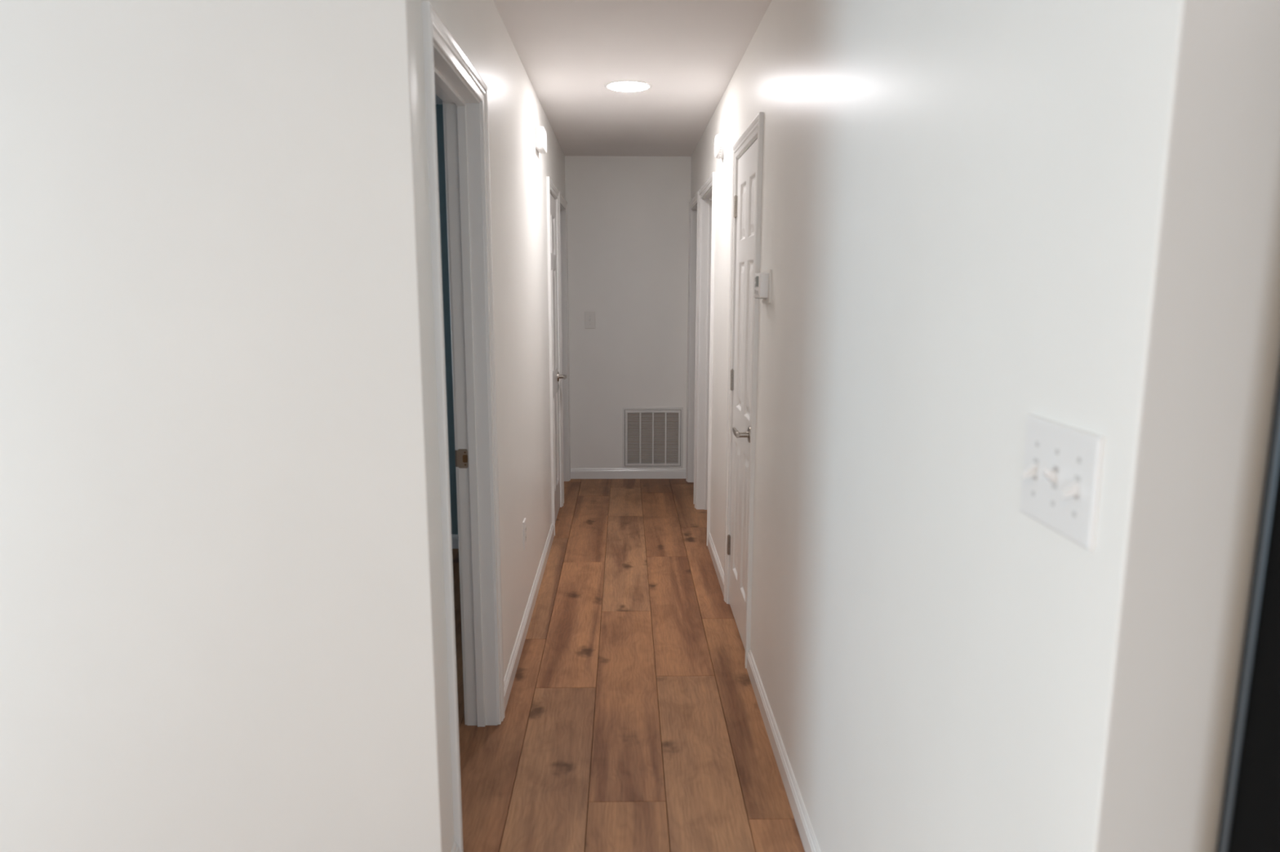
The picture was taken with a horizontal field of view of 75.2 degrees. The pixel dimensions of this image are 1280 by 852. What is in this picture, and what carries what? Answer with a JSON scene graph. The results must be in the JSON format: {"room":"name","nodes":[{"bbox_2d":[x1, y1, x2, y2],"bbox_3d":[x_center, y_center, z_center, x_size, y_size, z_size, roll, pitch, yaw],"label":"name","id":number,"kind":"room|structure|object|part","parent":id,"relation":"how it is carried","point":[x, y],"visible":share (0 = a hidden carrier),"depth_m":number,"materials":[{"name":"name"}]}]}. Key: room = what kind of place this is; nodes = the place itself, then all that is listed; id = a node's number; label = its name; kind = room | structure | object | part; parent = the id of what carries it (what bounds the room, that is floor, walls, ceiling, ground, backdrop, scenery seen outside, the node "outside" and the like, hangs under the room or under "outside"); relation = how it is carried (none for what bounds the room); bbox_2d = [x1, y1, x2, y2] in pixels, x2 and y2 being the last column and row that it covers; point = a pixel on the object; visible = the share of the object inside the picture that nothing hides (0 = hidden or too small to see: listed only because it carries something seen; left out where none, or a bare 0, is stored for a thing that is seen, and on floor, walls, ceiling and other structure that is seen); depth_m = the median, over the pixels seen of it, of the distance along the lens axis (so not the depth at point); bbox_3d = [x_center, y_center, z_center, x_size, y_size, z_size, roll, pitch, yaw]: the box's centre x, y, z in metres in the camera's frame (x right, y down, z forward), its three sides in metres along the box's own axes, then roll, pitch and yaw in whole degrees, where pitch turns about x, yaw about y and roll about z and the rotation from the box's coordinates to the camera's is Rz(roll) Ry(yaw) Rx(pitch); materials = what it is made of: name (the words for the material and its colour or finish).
{"room":"home hallway","nodes":[
{"label":"home hallway","id":0,"kind":"room"},
{"bbox_2d":[0,0,451,851],"bbox_3d":[-2.004,-0.035,1.842,3.060,2.441,0.104,0,10,-1],"label":"wall","id":1,"kind":"structure","parent":0,"point":[221,627],"depth_m":1.82,"materials":[{"name":"paint"}]},
{"bbox_2d":[435,104,457,534],"bbox_3d":[-1.958,-0.506,4.637,2.656,2.441,0.104,0,10,-1],"label":"wall","id":2,"kind":"structure","parent":0,"point":[439,114],"depth_m":4.58,"materials":[{"name":"teal paint"}]},
{"bbox_2d":[451,534,458,548],"bbox_3d":[-1.960,0.667,4.776,2.656,0.083,0.013,0,10,-1],"label":"baseboard","id":3,"kind":"structure","parent":2,"relation":"attached to","point":[454,537],"depth_m":4.79,"materials":[{"name":"paint"}]},
{"bbox_2d":[417,0,564,849],"bbox_3d":[-0.569,-0.417,4.130,0.104,2.441,4.482,0,10,-1],"label":"wall","id":4,"kind":"structure","parent":0,"point":[518,173],"depth_m":3.29,"materials":[{"name":"paint"}]},
{"bbox_2d":[451,841,459,851],"bbox_3d":[-0.471,1.123,2.082,0.013,0.083,0.136,0,10,-1],"label":"baseboard","id":5,"kind":"structure","parent":4,"relation":"attached to","point":[455,849],"depth_m":2.13,"materials":[{"name":"paint"}]},
{"bbox_2d":[422,1,504,851],"bbox_3d":[-0.536,0.050,2.369,0.139,2.105,0.784,0,10,-1],"label":"door frame","id":6,"kind":"structure","parent":4,"relation":"in","point":[449,74],"depth_m":2.62,"materials":[{"name":"paint"}]},
{"bbox_3d":[-0.468,0.110,2.011,0.018,2.105,0.057,0,10,-1],"label":"casing","id":7,"kind":"part","parent":6,"relation":"part of","materials":[{"name":"paint"}]},
{"bbox_3d":[-0.603,-0.011,2.726,0.018,2.105,0.057,0,10,-1],"label":"casing","id":8,"kind":"part","parent":6,"relation":"part of","materials":[{"name":"paint"}]},
{"bbox_3d":[-0.473,-0.960,2.200,0.018,0.057,0.784,0,10,-1],"label":"head casing","id":9,"kind":"part","parent":6,"relation":"part of","materials":[{"name":"paint"}]},
{"bbox_3d":[-0.577,0.106,2.711,0.030,0.063,0.002,0,10,-1],"label":"strike plate","id":10,"kind":"part","parent":6,"relation":"part of","materials":[{"name":"metal"}]},
{"bbox_3d":[-0.482,-0.011,2.728,0.018,2.105,0.057,0,10,-1],"label":"casing","id":11,"kind":"part","parent":6,"relation":"part of","materials":[{"name":"paint"}]},
{"bbox_2d":[522,518,526,550],"bbox_3d":[-0.503,0.471,3.635,0.008,0.122,0.074,0,10,-1],"label":"wall outlet","id":12,"kind":"object","parent":4,"relation":"attached to","point":[524,523],"visible":1,"depth_m":3.61,"materials":[{"name":"white plastic"}]},
{"bbox_2d":[503,522,554,711],"bbox_3d":[-0.506,0.803,3.981,0.013,0.083,2.140,0,10,-1],"label":"baseboard","id":13,"kind":"structure","parent":4,"relation":"attached to","point":[509,677],"depth_m":3.61,"materials":[{"name":"paint"}]},
{"bbox_2d":[534,126,546,153],"bbox_3d":[-0.497,-1.436,4.178,0.044,0.108,0.165,0,10,-1],"label":"door chime","id":14,"kind":"object","parent":4,"relation":"attached to","point":[540,135],"visible":1,"depth_m":4.10,"materials":[{"name":"white plastic"}]},
{"bbox_3d":[-0.514,-1.437,4.178,0.010,0.099,0.155,0,10,-1],"label":"plate","id":15,"kind":"part","parent":14,"relation":"part of","materials":[{"name":"white plastic"}]},
{"bbox_2d":[546,176,566,535],"bbox_3d":[-0.559,-0.431,5.223,0.164,2.105,0.717,0,10,-1],"label":"door","id":16,"kind":"structure","parent":4,"relation":"in","point":[553,193],"depth_m":5.28,"materials":[{"name":"paint"}]},
{"bbox_3d":[-0.522,-0.376,4.898,0.018,2.105,0.057,0,10,-1],"label":"casing","id":17,"kind":"part","parent":16,"relation":"part of","materials":[{"name":"paint"}]},
{"bbox_3d":[-0.552,-1.153,4.981,0.033,0.235,0.148,0,10,-1],"label":"panel","id":18,"kind":"part","parent":16,"relation":"part of","materials":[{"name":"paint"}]},
{"bbox_3d":[-0.553,-0.638,5.067,0.033,0.630,0.148,0,10,-1],"label":"panel","id":19,"kind":"part","parent":16,"relation":"part of","materials":[{"name":"paint"}]},
{"bbox_3d":[-0.556,-1.193,5.216,0.033,0.235,0.148,0,10,-1],"label":"panel","id":20,"kind":"part","parent":16,"relation":"part of","materials":[{"name":"paint"}]},
{"bbox_3d":[-0.526,-1.441,5.053,0.018,0.057,0.717,0,10,-1],"label":"head casing","id":21,"kind":"part","parent":16,"relation":"part of","materials":[{"name":"paint"}]},
{"bbox_3d":[-0.554,0.122,5.195,0.033,0.600,0.148,0,10,-1],"label":"panel","id":22,"kind":"part","parent":16,"relation":"part of","materials":[{"name":"paint"}]},
{"bbox_3d":[-0.557,-0.677,5.303,0.033,0.630,0.148,0,10,-1],"label":"panel","id":23,"kind":"part","parent":16,"relation":"part of","materials":[{"name":"paint"}]},
{"bbox_3d":[-0.558,0.082,5.431,0.033,0.600,0.148,0,10,-1],"label":"panel","id":24,"kind":"part","parent":16,"relation":"part of","materials":[{"name":"paint"}]},
{"bbox_3d":[-0.534,-0.486,5.549,0.018,2.105,0.057,0,10,-1],"label":"casing","id":25,"kind":"part","parent":16,"relation":"part of","materials":[{"name":"paint"}]},
{"bbox_2d":[559,191,570,503],"bbox_3d":[-0.594,-0.559,5.980,0.122,2.105,0.724,0,10,-1],"label":"door","id":26,"kind":"structure","parent":4,"relation":"in","point":[562,202],"depth_m":6.25,"materials":[{"name":"paint"}]},
{"bbox_3d":[-0.536,-0.503,5.652,0.018,2.105,0.057,0,10,-1],"label":"casing","id":27,"kind":"part","parent":26,"relation":"part of","materials":[{"name":"paint"}]},
{"bbox_3d":[-0.540,-1.569,5.811,0.018,0.057,0.724,0,10,-1],"label":"head casing","id":28,"kind":"part","parent":26,"relation":"part of","materials":[{"name":"paint"}]},
{"bbox_3d":[-0.548,-0.614,6.310,0.018,2.105,0.057,0,10,-1],"label":"casing","id":29,"kind":"part","parent":26,"relation":"part of","materials":[{"name":"paint"}]},
{"bbox_2d":[435,0,771,156],"bbox_3d":[-0.493,-1.368,2.243,6.308,0.060,11.504,0,10,-1],"label":"ceiling","id":30,"kind":"structure","parent":0,"point":[689,51],"depth_m":3.56,"materials":[{"name":"paint"}]},
{"bbox_2d":[604,80,652,92],"bbox_3d":[-0.057,-1.626,3.990,0.228,0.009,0.228,0,10,-1],"label":"recessed light","id":31,"kind":"object","parent":30,"relation":"in","point":[617,86],"visible":1,"depth_m":3.96,"materials":[{"name":"white plastic"}]},
{"bbox_2d":[564,155,691,468],"bbox_3d":[-0.091,-0.799,6.401,1.143,2.441,0.104,0,10,-1],"label":"wall","id":32,"kind":"structure","parent":0,"point":[628,217],"depth_m":6.31,"materials":[{"name":"paint"}]},
{"bbox_2d":[584,311,595,328],"bbox_3d":[-0.381,-0.806,6.330,0.080,0.128,0.022,0,10,-1],"label":"light switch","id":33,"kind":"object","parent":32,"relation":"attached to","point":[589,317],"visible":1,"depth_m":6.33,"materials":[{"name":"beige plastic"}]},
{"bbox_2d":[570,467,686,479],"bbox_3d":[-0.093,0.373,6.539,0.935,0.083,0.013,0,10,-1],"label":"baseboard","id":34,"kind":"structure","parent":32,"relation":"attached to","point":[575,473],"depth_m":6.54,"materials":[{"name":"paint"}]},
{"bbox_2d":[622,407,683,468],"bbox_3d":[0.099,0.091,6.519,0.472,0.480,0.056,0,10,-1],"label":"air vent","id":35,"kind":"object","parent":32,"relation":"in","point":[652,435],"visible":1,"depth_m":6.50,"materials":[{"name":"metal"}]},
{"bbox_2d":[452,479,804,851],"bbox_3d":[-0.498,1.099,2.659,6.308,0.060,11.504,0,10,-1],"label":"floor","id":36,"kind":"structure","parent":0,"point":[633,722],"depth_m":2.94,"materials":[{"name":"brown wood"}]},
{"bbox_2d":[1216,364,1279,851],"bbox_3d":[0.970,0.538,0.464,0.764,1.780,0.810,0,10,-1],"label":"television","id":37,"kind":"object","parent":36,"relation":"on","point":[1250,820],"visible":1,"depth_m":0.78,"materials":[{"name":"black metal"}]},
{"bbox_2d":[690,0,1116,851],"bbox_3d":[0.479,-0.334,3.644,0.104,2.441,5.507,0,10,-1],"label":"wall","id":38,"kind":"structure","parent":0,"point":[931,169],"depth_m":1.42,"materials":[{"name":"paint"}]},
{"bbox_2d":[685,191,698,504],"bbox_3d":[0.428,-0.553,5.960,0.122,2.105,0.714,0,10,-1],"label":"door","id":39,"kind":"structure","parent":38,"relation":"in","point":[694,203],"depth_m":6.22,"materials":[{"name":"paint"}]},
{"bbox_3d":[0.370,-0.608,6.283,0.018,2.105,0.057,0,10,-1],"label":"casing","id":40,"kind":"part","parent":39,"relation":"part of","materials":[{"name":"paint"}]},
{"bbox_3d":[0.378,-1.563,5.789,0.018,0.057,0.714,0,10,-1],"label":"head casing","id":41,"kind":"part","parent":39,"relation":"part of","materials":[{"name":"paint"}]},
{"bbox_3d":[0.382,-0.499,5.635,0.018,2.105,0.057,0,10,-1],"label":"casing","id":42,"kind":"part","parent":39,"relation":"part of","materials":[{"name":"paint"}]},
{"bbox_2d":[694,172,715,546],"bbox_3d":[0.444,-0.410,5.106,0.122,2.105,0.865,0,10,-1],"label":"door","id":43,"kind":"structure","parent":38,"relation":"in","point":[706,211],"depth_m":5.41,"materials":[{"name":"paint"}]},
{"bbox_3d":[0.384,-0.477,5.504,0.018,2.105,0.057,0,10,-1],"label":"casing","id":44,"kind":"part","parent":43,"relation":"part of","materials":[{"name":"paint"}]},
{"bbox_3d":[0.394,-1.419,4.935,0.018,0.057,0.865,0,10,-1],"label":"head casing","id":45,"kind":"part","parent":43,"relation":"part of","materials":[{"name":"paint"}]},
{"bbox_3d":[0.399,-0.343,4.707,0.018,2.105,0.057,0,10,-1],"label":"casing","id":46,"kind":"part","parent":43,"relation":"part of","materials":[{"name":"paint"}]},
{"bbox_2d":[707,532,724,596],"bbox_3d":[0.408,0.729,4.433,0.013,0.083,0.836,0,10,-1],"label":"baseboard","id":47,"kind":"structure","parent":38,"relation":"attached to","point":[717,564],"depth_m":4.40,"materials":[{"name":"paint"}]},
{"bbox_2d":[714,133,724,159],"bbox_3d":[0.394,-1.399,4.158,0.046,0.124,0.124,0,10,-1],"label":"wall sconce","id":48,"kind":"object","parent":38,"relation":"attached to","point":[719,141],"visible":1,"depth_m":4.11,"materials":[{"name":"white glass"}]},
{"bbox_3d":[0.413,-1.399,4.159,0.008,0.124,0.124,0,10,-1],"label":"mounting plate","id":49,"kind":"part","parent":48,"relation":"part of","materials":[{"name":"white plastic"}]},
{"bbox_2d":[724,111,764,668],"bbox_3d":[0.453,-0.137,3.489,0.164,2.105,0.736,0,10,-1],"label":"door","id":50,"kind":"structure","parent":38,"relation":"in","point":[747,152],"depth_m":3.48,"materials":[{"name":"paint"}]},
{"bbox_3d":[0.423,0.559,3.915,0.004,0.090,0.024,0,10,-1],"label":"hinge plate","id":51,"kind":"part","parent":50,"relation":"part of","materials":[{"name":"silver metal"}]},
{"bbox_3d":[0.416,-0.194,3.823,0.018,2.105,0.057,0,10,-1],"label":"casing","id":52,"kind":"part","parent":50,"relation":"part of","materials":[{"name":"paint"}]},
{"bbox_3d":[0.383,0.025,3.319,0.017,0.024,0.128,0,10,-1],"label":"lever","id":53,"kind":"part","parent":50,"relation":"part of","materials":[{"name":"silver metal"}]},
{"bbox_3d":[0.446,0.375,3.701,0.033,0.600,0.158,0,10,-1],"label":"panel","id":54,"kind":"part","parent":50,"relation":"part of","materials":[{"name":"paint"}]},
{"bbox_3d":[0.425,-0.964,3.658,0.004,0.090,0.024,0,10,-1],"label":"hinge plate","id":55,"kind":"part","parent":50,"relation":"part of","materials":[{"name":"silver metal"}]},
{"bbox_3d":[0.447,-0.384,3.573,0.033,0.630,0.158,0,10,-1],"label":"panel","id":56,"kind":"part","parent":50,"relation":"part of","materials":[{"name":"paint"}]},
{"bbox_3d":[0.448,-0.899,3.486,0.033,0.235,0.158,0,10,-1],"label":"panel","id":57,"kind":"part","parent":50,"relation":"part of","materials":[{"name":"paint"}]},
{"bbox_3d":[0.450,0.416,3.456,0.033,0.600,0.158,0,10,-1],"label":"panel","id":58,"kind":"part","parent":50,"relation":"part of","materials":[{"name":"paint"}]},
{"bbox_3d":[0.424,-1.147,3.318,0.018,0.057,0.736,0,10,-1],"label":"head casing","id":59,"kind":"part","parent":50,"relation":"part of","materials":[{"name":"paint"}]},
{"bbox_3d":[0.452,-0.343,3.328,0.033,0.630,0.158,0,10,-1],"label":"panel","id":60,"kind":"part","parent":50,"relation":"part of","materials":[{"name":"paint"}]},
{"bbox_3d":[0.431,0.034,3.270,0.009,0.065,0.065,0,10,-1],"label":"handle","id":61,"kind":"part","parent":50,"relation":"part of","materials":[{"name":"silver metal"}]},
{"bbox_3d":[0.453,-0.858,3.241,0.033,0.235,0.158,0,10,-1],"label":"panel","id":62,"kind":"part","parent":50,"relation":"part of","materials":[{"name":"paint"}]},
{"bbox_3d":[0.428,-0.081,3.153,0.018,2.105,0.057,0,10,-1],"label":"casing","id":63,"kind":"part","parent":50,"relation":"part of","materials":[{"name":"paint"}]},
{"bbox_2d":[754,269,771,303],"bbox_3d":[0.422,-0.483,2.881,0.038,0.115,0.159,0,10,-1],"label":"thermostat","id":64,"kind":"object","parent":38,"relation":"attached to","point":[762,282],"visible":1,"depth_m":2.83,"materials":[{"name":"beige plastic"}]},
{"bbox_3d":[0.438,-0.483,2.881,0.007,0.115,0.159,0,10,-1],"label":"wall plate","id":65,"kind":"part","parent":64,"relation":"part of","materials":[{"name":"beige plastic"}]},
{"bbox_2d":[746,648,820,851],"bbox_3d":[0.450,1.113,2.156,0.013,0.083,2.302,0,10,-1],"label":"baseboard","id":66,"kind":"structure","parent":38,"relation":"attached to","point":[805,829],"depth_m":2.55,"materials":[{"name":"paint"}]},
{"bbox_2d":[1019,413,1105,551],"bbox_3d":[0.467,0.059,0.945,0.022,0.122,0.158,0,10,-1],"label":"light switch","id":67,"kind":"object","parent":38,"relation":"attached to","point":[1060,477],"visible":1,"depth_m":0.93,"materials":[{"name":"white plastic"}]},
{"bbox_2d":[1040,0,1279,851],"bbox_3d":[1.531,0.131,0.897,2.105,2.441,0.104,0,10,-1],"label":"wall","id":68,"kind":"structure","parent":0,"point":[1182,358],"depth_m":0.82,"materials":[{"name":"paint"}]}
]}

